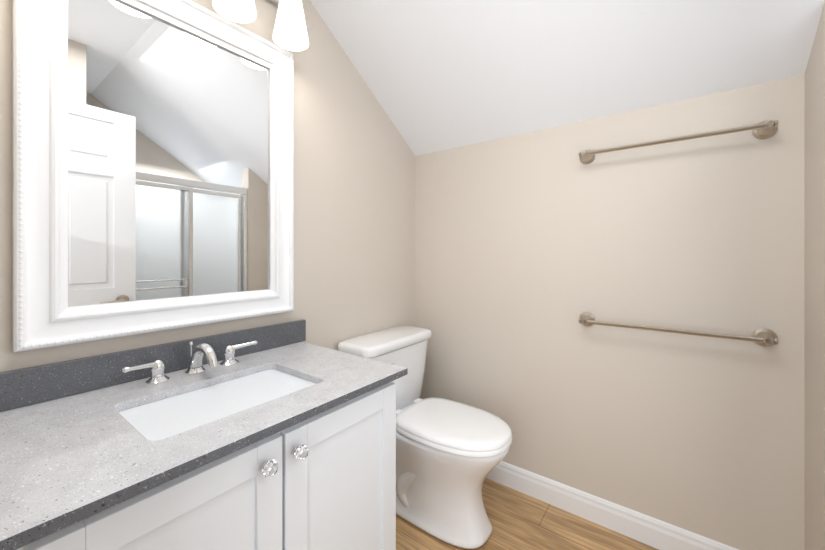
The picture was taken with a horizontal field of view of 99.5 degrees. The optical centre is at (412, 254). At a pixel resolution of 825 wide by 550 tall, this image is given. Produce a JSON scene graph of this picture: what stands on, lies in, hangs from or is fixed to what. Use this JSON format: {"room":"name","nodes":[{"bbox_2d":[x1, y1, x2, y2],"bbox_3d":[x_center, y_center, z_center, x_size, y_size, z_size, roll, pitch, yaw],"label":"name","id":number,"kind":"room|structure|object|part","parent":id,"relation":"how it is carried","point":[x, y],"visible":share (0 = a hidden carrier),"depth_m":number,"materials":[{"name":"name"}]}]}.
{"room":"bathroom","nodes":[
{"label":"bathroom","id":0,"kind":"room"},
{"bbox_2d":[0,0,414,371],"bbox_3d":[-0.527,-0.143,1.418,0.100,2.550,1.871,0,0,37],"label":"wall","id":1,"kind":"structure","parent":0,"point":[354,215],"depth_m":1.55,"materials":[{"name":"beige paint"}]},
{"bbox_2d":[12,0,293,351],"bbox_3d":[-0.691,-0.281,1.084,0.037,1.005,0.724,0,0,37],"label":"mirror","id":2,"kind":"object","parent":1,"relation":"attached to","point":[152,165],"visible":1,"depth_m":1.00,"materials":[{"name":"white mirror"}]},
{"bbox_3d":[-0.703,-0.281,1.093,0.004,0.845,0.564,0,0,37],"label":"glass","id":3,"kind":"part","parent":2,"relation":"part of","materials":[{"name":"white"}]},
{"bbox_2d":[0,319,305,425],"bbox_3d":[-0.709,0.310,1.074,0.019,0.086,0.887,0,0,37],"label":"backsplash","id":4,"kind":"structure","parent":1,"relation":"attached to","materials":[{"name":"grey stone"}]},
{"bbox_2d":[212,0,256,22],"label":"sconce","id":5,"kind":"object","parent":1,"relation":"attached to","point":[239,11],"depth_m":1.14,"materials":[{"name":"white glass"}]},
{"bbox_3d":[-0.557,-0.843,1.096,0.125,0.155,0.125,0,0,37],"label":"lamp shade","id":6,"kind":"part","parent":5,"relation":"part of","materials":[{"name":"white glass"}]},
{"bbox_2d":[269,0,308,50],"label":"sconce","id":7,"kind":"object","parent":1,"relation":"attached to","point":[290,32],"depth_m":1.23,"materials":[{"name":"white glass"}]},
{"bbox_3d":[-0.436,-0.843,1.255,0.125,0.155,0.125,0,0,37],"label":"lamp shade","id":8,"kind":"part","parent":7,"relation":"part of","materials":[{"name":"white glass"}]},
{"bbox_2d":[396,478,658,549],"bbox_3d":[0.106,1.162,0.202,2.574,0.060,3.051,0,0,37],"label":"floor","id":9,"kind":"structure","parent":0,"point":[520,520],"depth_m":1.43,"materials":[{"name":"brown wood"}]},
{"bbox_2d":[0,319,407,549],"bbox_3d":[-0.489,0.694,0.909,0.570,0.872,0.887,0,0,37],"label":"bathroom vanity","id":10,"kind":"object","parent":9,"relation":"on","point":[280,436],"visible":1,"depth_m":0.79,"materials":[{"name":"white paint"}]},
{"bbox_2d":[121,359,169,384],"bbox_3d":[-0.725,0.322,0.948,0.054,0.063,0.111,0,0,37],"label":"handle","id":11,"kind":"object","parent":10,"relation":"on","point":[158,377],"depth_m":0.95,"materials":[{"name":"silver metal"}]},
{"bbox_3d":[-0.410,0.708,0.623,0.012,0.503,0.262,0,0,37],"label":"door panel","id":12,"kind":"part","parent":10,"relation":"part of","materials":[{"name":"white paint"}]},
{"bbox_3d":[-0.407,0.427,0.621,0.020,0.058,0.262,0,0,37],"label":"door rail","id":13,"kind":"part","parent":10,"relation":"part of","materials":[{"name":"white paint"}]},
{"bbox_2d":[185,341,218,375],"bbox_3d":[-0.612,0.305,1.018,0.167,0.095,0.052,0,0,37],"label":"faucet","id":14,"kind":"object","parent":10,"relation":"on","point":[196,368],"depth_m":1.02,"materials":[{"name":"silver metal"}]},
{"bbox_2d":[219,340,257,366],"bbox_3d":[-0.573,0.322,1.149,0.054,0.063,0.111,0,0,37],"label":"handle","id":15,"kind":"object","parent":10,"relation":"on","point":[229,360],"depth_m":1.12,"materials":[{"name":"silver metal"}]},
{"bbox_3d":[-0.306,0.440,0.728,0.012,0.011,0.011,0,0,37],"label":"knob stem","id":16,"kind":"part","parent":10,"relation":"part of","materials":[{"name":"silver metal"}]},
{"bbox_3d":[-0.293,0.440,0.718,0.026,0.033,0.033,0,0,37],"label":"knob","id":17,"kind":"part","parent":10,"relation":"part of","materials":[{"name":"clear glass"}]},
{"bbox_3d":[-0.261,0.440,0.788,0.012,0.011,0.011,0,0,37],"label":"knob stem","id":18,"kind":"part","parent":10,"relation":"part of","materials":[{"name":"silver metal"}]},
{"bbox_3d":[-0.247,0.440,0.777,0.026,0.033,0.033,0,0,37],"label":"knob","id":19,"kind":"part","parent":10,"relation":"part of","materials":[{"name":"clear glass"}]},
{"bbox_3d":[-0.177,0.708,0.932,0.012,0.503,0.266,0,0,37],"label":"door panel","id":20,"kind":"part","parent":10,"relation":"part of","materials":[{"name":"white paint"}]},
{"bbox_3d":[-0.174,0.427,0.930,0.020,0.058,0.266,0,0,37],"label":"door rail","id":21,"kind":"part","parent":10,"relation":"part of","materials":[{"name":"white paint"}]},
{"bbox_2d":[338,326,511,548],"bbox_3d":[0.080,0.761,1.542,0.714,0.742,0.500,0,0,37],"label":"toilet","id":22,"kind":"object","parent":9,"relation":"on","point":[450,455],"visible":0.81,"depth_m":1.41,"materials":[{"name":"white ceramic"}]},
{"bbox_3d":[-0.117,0.413,1.691,0.220,0.046,0.500,0,0,37],"label":"tank lid","id":23,"kind":"part","parent":22,"relation":"part of","materials":[{"name":"white ceramic"}]},
{"bbox_3d":[0.094,0.935,1.532,0.675,0.394,0.344,0,0,37],"label":"bowl","id":24,"kind":"part","parent":22,"relation":"part of","materials":[{"name":"white ceramic"}]},
{"bbox_3d":[0.175,0.727,1.471,0.477,0.019,0.348,0,0,37],"label":"seat","id":25,"kind":"part","parent":22,"relation":"part of","materials":[{"name":"white plastic"}]},
{"bbox_3d":[0.175,0.704,1.471,0.475,0.024,0.346,0,0,37],"label":"seat lid","id":26,"kind":"part","parent":22,"relation":"part of","materials":[{"name":"white plastic"}]},
{"bbox_2d":[310,0,824,155],"bbox_3d":[0.461,-0.940,0.674,2.574,0.856,1.871,0,0,37],"label":"ceiling","id":27,"kind":"structure","parent":0,"point":[438,75],"depth_m":1.34,"materials":[{"name":"white paint"}]},
{"bbox_2d":[415,74,804,549],"bbox_3d":[1.034,-0.143,1.351,2.474,2.550,0.100,0,0,37],"label":"wall","id":28,"kind":"structure","parent":0,"point":[531,247],"depth_m":1.38,"materials":[{"name":"beige paint"}]},
{"bbox_2d":[486,461,738,549],"bbox_3d":[0.632,1.079,1.582,1.554,0.106,0.014,0,0,37],"label":"baseboard","id":29,"kind":"structure","parent":28,"relation":"attached to","point":[645,529],"depth_m":1.45,"materials":[{"name":"white paint"}]},
{"bbox_2d":[579,312,777,346],"bbox_3d":[0.945,0.279,1.307,0.602,0.060,0.076,0,0,37],"label":"towel rail","id":30,"kind":"object","parent":28,"relation":"attached to","point":[764,337],"visible":1,"depth_m":1.23,"materials":[{"name":"silver metal"}]},
{"bbox_2d":[579,120,777,163],"bbox_3d":[0.945,-0.417,1.307,0.602,0.060,0.076,0,0,37],"label":"towel rail","id":31,"kind":"object","parent":28,"relation":"attached to","point":[765,129],"visible":1,"depth_m":1.22,"materials":[{"name":"silver metal"}]},
{"bbox_2d":[805,2,824,549],"bbox_3d":[1.240,-0.143,1.014,0.100,2.550,0.191,0,0,37],"label":"wall","id":32,"kind":"structure","parent":0,"point":[815,304],"depth_m":1.03,"materials":[{"name":"beige paint"}]}
]}

